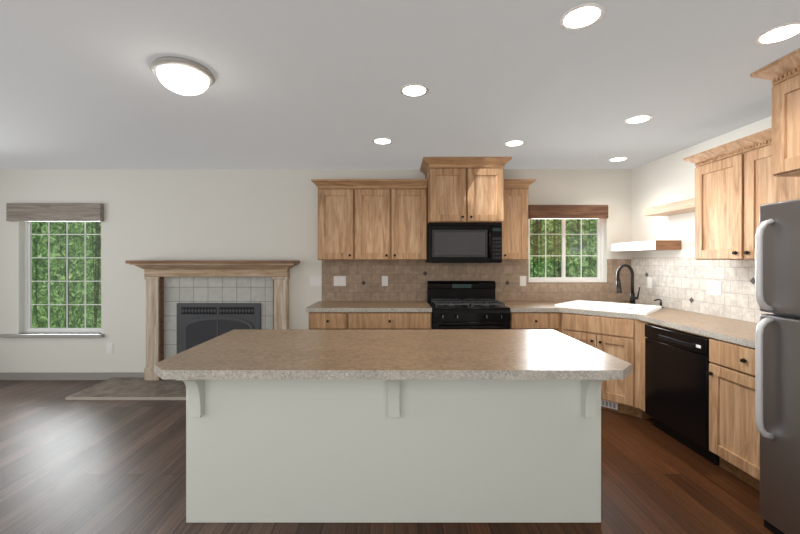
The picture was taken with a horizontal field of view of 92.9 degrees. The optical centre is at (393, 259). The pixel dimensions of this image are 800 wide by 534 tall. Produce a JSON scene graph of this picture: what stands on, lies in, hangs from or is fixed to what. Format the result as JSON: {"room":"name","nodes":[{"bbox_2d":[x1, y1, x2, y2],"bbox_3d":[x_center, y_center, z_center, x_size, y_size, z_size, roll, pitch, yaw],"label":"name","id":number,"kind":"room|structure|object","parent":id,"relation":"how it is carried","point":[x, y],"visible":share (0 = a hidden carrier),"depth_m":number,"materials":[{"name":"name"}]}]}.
{"room":"kitchen","nodes":[
{"label":"kitchen","id":0,"kind":"room"},
{"bbox_2d":[0,169,630,371],"bbox_3d":[-1.275,0.170,4.480,8.370,2.440,0.160,0,0,0],"label":"wall","id":1,"kind":"structure","parent":0,"point":[150,214],"depth_m":4.40,"materials":[{"name":"white paint"}]},
{"bbox_2d":[0,203,104,337],"bbox_3d":[-3.940,0.120,4.431,1.180,1.540,0.189,0,0,0],"label":"window","id":2,"kind":"structure","parent":1,"relation":"in","point":[28,213],"depth_m":4.35,"materials":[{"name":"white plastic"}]},
{"bbox_2d":[0,372,143,379],"bbox_3d":[-3.090,1.345,1.399,4.420,0.090,5.999,0,0,0],"label":"baseboard","id":3,"kind":"structure","parent":1,"relation":"attached to","point":[3,375],"depth_m":4.39,"materials":[{"name":"grey paint"}]},
{"bbox_2d":[106,343,112,352],"bbox_3d":[-3.290,1.020,4.396,0.073,0.115,0.008,0,0,0],"label":"outlet","id":4,"kind":"object","parent":1,"relation":"attached to","point":[109,346],"visible":1,"depth_m":4.39,"materials":[{"name":"white plastic"}]},
{"bbox_2d":[310,276,321,285],"bbox_3d":[-0.905,0.243,4.396,0.143,0.115,0.008,0,0,0],"label":"outlet","id":5,"kind":"object","parent":1,"relation":"attached to","point":[314,280],"visible":1,"depth_m":4.39,"materials":[{"name":"white plastic"}]},
{"bbox_2d":[311,179,427,259],"bbox_3d":[-0.261,-0.427,4.203,1.232,0.855,0.374,0,0,0],"label":"upper cabinet","id":6,"kind":"object","parent":1,"relation":"attached to","point":[359,219],"visible":1,"depth_m":4.07,"materials":[{"name":"brown wood"}]},
{"bbox_2d":[426,223,501,262],"bbox_3d":[0.748,-0.179,4.158,0.764,0.418,0.464,0,0,0],"label":"microwave","id":7,"kind":"object","parent":1,"relation":"attached to","point":[446,242],"visible":1,"depth_m":3.97,"materials":[{"name":"black metal"}]},
{"bbox_2d":[420,157,511,223],"bbox_3d":[0.748,-0.720,4.123,0.900,0.656,0.534,0,0,0],"label":"upper cabinet","id":8,"kind":"object","parent":1,"relation":"attached to","point":[459,189],"visible":0.99,"depth_m":3.91,"materials":[{"name":"brown wood"}]},
{"bbox_2d":[502,179,535,259],"bbox_3d":[1.319,-0.427,4.203,0.361,0.855,0.374,0,0,0],"label":"upper cabinet","id":9,"kind":"object","parent":1,"relation":"attached to","point":[515,224],"visible":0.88,"depth_m":4.05,"materials":[{"name":"brown wood"}]},
{"bbox_2d":[322,257,772,322],"bbox_3d":[0.957,0.223,3.200,3.586,0.506,2.400,0,0,0],"label":"backsplash","id":10,"kind":"structure","parent":1,"relation":"attached to","point":[680,283],"depth_m":4.39,"materials":[{"name":"tile"}]},
{"bbox_2d":[334,276,345,285],"bbox_3d":[-0.625,0.243,4.388,0.143,0.115,0.008,0,0,0],"label":"outlet","id":11,"kind":"object","parent":10,"relation":"attached to","point":[338,280],"visible":1,"depth_m":4.38,"materials":[{"name":"white plastic"}]},
{"bbox_2d":[382,276,387,285],"bbox_3d":[-0.105,0.243,4.388,0.073,0.115,0.008,0,0,0],"label":"outlet","id":12,"kind":"object","parent":10,"relation":"attached to","point":[384,278],"visible":1,"depth_m":4.38,"materials":[{"name":"white plastic"}]},
{"bbox_2d":[520,276,525,285],"bbox_3d":[1.490,0.243,4.388,0.073,0.115,0.008,0,0,0],"label":"outlet","id":13,"kind":"object","parent":10,"relation":"attached to","point":[522,278],"visible":1,"depth_m":4.38,"materials":[{"name":"white plastic"}]},
{"bbox_2d":[647,277,651,287],"bbox_3d":[2.737,0.243,4.070,0.008,0.115,0.073,0,0,0],"label":"outlet","id":14,"kind":"object","parent":10,"relation":"attached to","point":[649,279],"visible":1,"depth_m":4.07,"materials":[{"name":"white plastic"}]},
{"bbox_2d":[707,281,721,294],"bbox_3d":[2.737,0.238,3.250,0.008,0.115,0.143,0,0,0],"label":"outlet","id":15,"kind":"object","parent":10,"relation":"attached to","point":[713,287],"visible":1,"depth_m":3.24,"materials":[{"name":"white plastic"}]},
{"bbox_2d":[528,205,607,281],"bbox_3d":[2.005,-0.188,4.431,0.920,0.885,0.190,0,0,0],"label":"kitchen window","id":16,"kind":"structure","parent":1,"relation":"in","point":[563,212],"depth_m":4.47,"materials":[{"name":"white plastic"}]},
{"bbox_2d":[0,380,773,533],"bbox_3d":[-1.275,1.430,1.400,8.050,0.080,6.000,0,0,0],"label":"floor","id":17,"kind":"structure","parent":0,"point":[67,466],"depth_m":2.40,"materials":[{"name":"brown wood"}]},
{"bbox_2d":[65,378,185,399],"bbox_3d":[-2.080,1.375,4.085,2.364,0.030,0.626,0,0,0],"label":"hearth","id":18,"kind":"object","parent":17,"relation":"on","point":[112,388],"visible":0.52,"depth_m":3.96,"materials":[{"name":"stone"}]},
{"bbox_2d":[125,260,299,379],"bbox_3d":[-2.018,0.682,4.279,1.855,1.355,0.235,0,0,0],"label":"fireplace","id":19,"kind":"object","parent":18,"relation":"on","point":[190,303],"visible":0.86,"depth_m":4.33,"materials":[{"name":"wood"}]},
{"bbox_2d":[309,312,431,328],"bbox_3d":[-0.238,0.953,4.067,1.224,0.874,0.660,0,0,0],"label":"base cabinet","id":20,"kind":"object","parent":17,"relation":"on","point":[317,320],"visible":0.29,"depth_m":3.77,"materials":[{"name":"brown wood"}]},
{"bbox_2d":[306,301,431,311],"bbox_3d":[-0.250,0.496,4.079,1.250,0.040,0.638,0,0,0],"label":"countertop","id":21,"kind":"structure","parent":20,"relation":"on","point":[320,306],"depth_m":3.89,"materials":[{"name":"laminate"}]},
{"bbox_2d":[154,329,631,522],"bbox_3d":[-0.002,0.933,2.122,2.196,0.914,0.962,0,0,0],"label":"kitchen island","id":22,"kind":"object","parent":17,"relation":"on","point":[283,425],"visible":1,"depth_m":2.01,"materials":[{"name":"white paint"}]},
{"bbox_2d":[427,281,510,328],"bbox_3d":[0.765,0.814,4.032,0.774,1.152,0.697,0,0,0],"label":"range","id":23,"kind":"object","parent":17,"relation":"on","point":[454,304],"visible":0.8,"depth_m":3.81,"materials":[{"name":"black metal"}]},
{"bbox_2d":[510,312,759,490],"bbox_3d":[1.952,0.953,3.201,1.591,0.874,2.392,0,0,0],"label":"base cabinet","id":24,"kind":"object","parent":17,"relation":"on","point":[734,436],"visible":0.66,"depth_m":2.54,"materials":[{"name":"brown wood"}]},
{"bbox_2d":[497,301,757,347],"bbox_3d":[1.952,0.496,3.200,1.593,0.040,2.396,0,0,0],"label":"countertop","id":25,"kind":"structure","parent":24,"relation":"on","point":[741,332],"depth_m":3.04,"materials":[{"name":"laminate"}]},
{"bbox_2d":[555,300,661,314],"bbox_3d":[2.112,0.475,3.762,0.790,0.058,0.605,0,0,45],"label":"sink","id":26,"kind":"object","parent":25,"relation":"in","point":[640,309],"visible":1,"depth_m":3.71,"materials":[{"name":"white ceramic"}]},
{"bbox_2d":[616,264,639,303],"bbox_3d":[2.412,0.259,3.953,0.245,0.434,0.117,0,0,0],"label":"faucet","id":27,"kind":"object","parent":25,"relation":"on","point":[633,298],"visible":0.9,"depth_m":3.93,"materials":[{"name":"grey metal"}]},
{"bbox_2d":[645,324,719,464],"bbox_3d":[2.421,0.964,2.885,0.639,0.852,0.640,0,0,0],"label":"dishwasher","id":28,"kind":"object","parent":17,"relation":"on","point":[676,362],"visible":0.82,"depth_m":2.82,"materials":[{"name":"black"}]},
{"bbox_2d":[755,199,799,533],"bbox_3d":[2.277,0.550,1.597,0.885,1.680,0.795,0,0,0],"label":"refrigerator","id":29,"kind":"object","parent":17,"relation":"on","point":[777,238],"visible":1,"depth_m":1.89,"materials":[{"name":"grey metal"}]},
{"bbox_2d":[0,0,799,168],"bbox_3d":[-1.275,-1.090,1.400,8.050,0.080,6.000,0,0,0],"label":"ceiling","id":30,"kind":"structure","parent":0,"point":[299,84],"depth_m":2.20,"materials":[{"name":"grey paint"}]},
{"bbox_2d":[150,56,214,95],"bbox_3d":[-1.162,-0.980,2.100,0.316,0.140,0.316,0,0,0],"label":"dome light","id":31,"kind":"object","parent":30,"relation":"attached to","point":[183,76],"visible":1,"depth_m":2.02,"materials":[{"name":"white glass"}]},
{"bbox_2d":[373,138,392,143],"bbox_3d":[-0.100,-1.047,3.350,0.176,0.006,0.176,0,0,0],"label":"recessed light","id":32,"kind":"object","parent":30,"relation":"in","point":[377,140],"visible":1,"depth_m":3.35,"materials":[{"name":"white plastic"}]},
{"bbox_2d":[400,84,427,96],"bbox_3d":[0.125,-1.047,2.350,0.176,0.006,0.176,0,0,0],"label":"recessed light","id":33,"kind":"object","parent":30,"relation":"in","point":[410,90],"visible":1,"depth_m":2.34,"materials":[{"name":"white plastic"}]},
{"bbox_2d":[504,140,524,145],"bbox_3d":[1.080,-1.047,3.410,0.176,0.006,0.176,0,0,0],"label":"recessed light","id":34,"kind":"object","parent":30,"relation":"in","point":[512,142],"visible":1,"depth_m":3.40,"materials":[{"name":"white plastic"}]},
{"bbox_2d":[559,3,604,29],"bbox_3d":[0.810,-1.047,1.640,0.176,0.006,0.176,0,0,0],"label":"recessed light","id":35,"kind":"object","parent":30,"relation":"in","point":[582,16],"visible":1,"depth_m":1.63,"materials":[{"name":"white plastic"}]},
{"bbox_2d":[608,157,627,161],"bbox_3d":[2.330,-1.047,3.950,0.176,0.006,0.176,0,0,0],"label":"recessed light","id":36,"kind":"object","parent":30,"relation":"in","point":[615,158],"visible":1,"depth_m":3.95,"materials":[{"name":"white plastic"}]},
{"bbox_2d":[625,115,652,123],"bbox_3d":[1.820,-1.047,2.830,0.176,0.006,0.176,0,0,0],"label":"recessed light","id":37,"kind":"object","parent":30,"relation":"in","point":[639,118],"visible":1,"depth_m":2.82,"materials":[{"name":"white plastic"}]},
{"bbox_2d":[754,22,799,44],"bbox_3d":[1.790,-1.047,1.760,0.176,0.006,0.176,0,0,0],"label":"recessed light","id":38,"kind":"object","parent":30,"relation":"in","point":[783,32],"visible":1,"depth_m":1.76,"materials":[{"name":"white plastic"}]},
{"bbox_2d":[631,116,771,256],"bbox_3d":[2.830,0.170,1.400,0.160,2.440,6.000,0,0,0],"label":"wall","id":39,"kind":"structure","parent":0,"point":[668,179],"depth_m":3.79,"materials":[{"name":"white paint"}]},
{"bbox_2d":[610,240,680,251],"bbox_3d":[2.622,-0.142,4.009,0.250,0.091,0.758,0,0,0],"label":"shelf","id":40,"kind":"object","parent":39,"relation":"attached to","point":[656,245],"visible":1,"depth_m":3.77,"materials":[{"name":"brown wood"}]},
{"bbox_2d":[643,198,694,215],"bbox_3d":[2.623,-0.478,3.458,0.247,0.073,0.715,0,0,0],"label":"shelf","id":41,"kind":"object","parent":39,"relation":"attached to","point":[685,206],"visible":0.52,"depth_m":3.46,"materials":[{"name":"brown wood"}]},
{"bbox_2d":[683,128,799,259],"bbox_3d":[2.553,-0.415,2.595,0.374,0.830,1.027,0,0,0],"label":"upper cabinet","id":42,"kind":"object","parent":39,"relation":"attached to","point":[733,179],"visible":0.77,"depth_m":2.68,"materials":[{"name":"brown wood"}]},
{"bbox_2d":[750,48,799,176],"bbox_3d":[2.373,-0.751,1.633,0.734,0.593,1.013,0,0,0],"label":"upper cabinet","id":43,"kind":"object","parent":39,"relation":"attached to","point":[784,73],"visible":1,"depth_m":2.00,"materials":[{"name":"brown wood"}]},
{"label":"outside","id":44,"kind":"structure","parent":0,"visible":0},
{"bbox_2d":[32,219,596,327],"bbox_3d":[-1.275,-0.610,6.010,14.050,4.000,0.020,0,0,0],"label":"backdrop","id":45,"kind":"structure","parent":44,"point":[76,243],"depth_m":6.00,"materials":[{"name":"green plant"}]}
]}

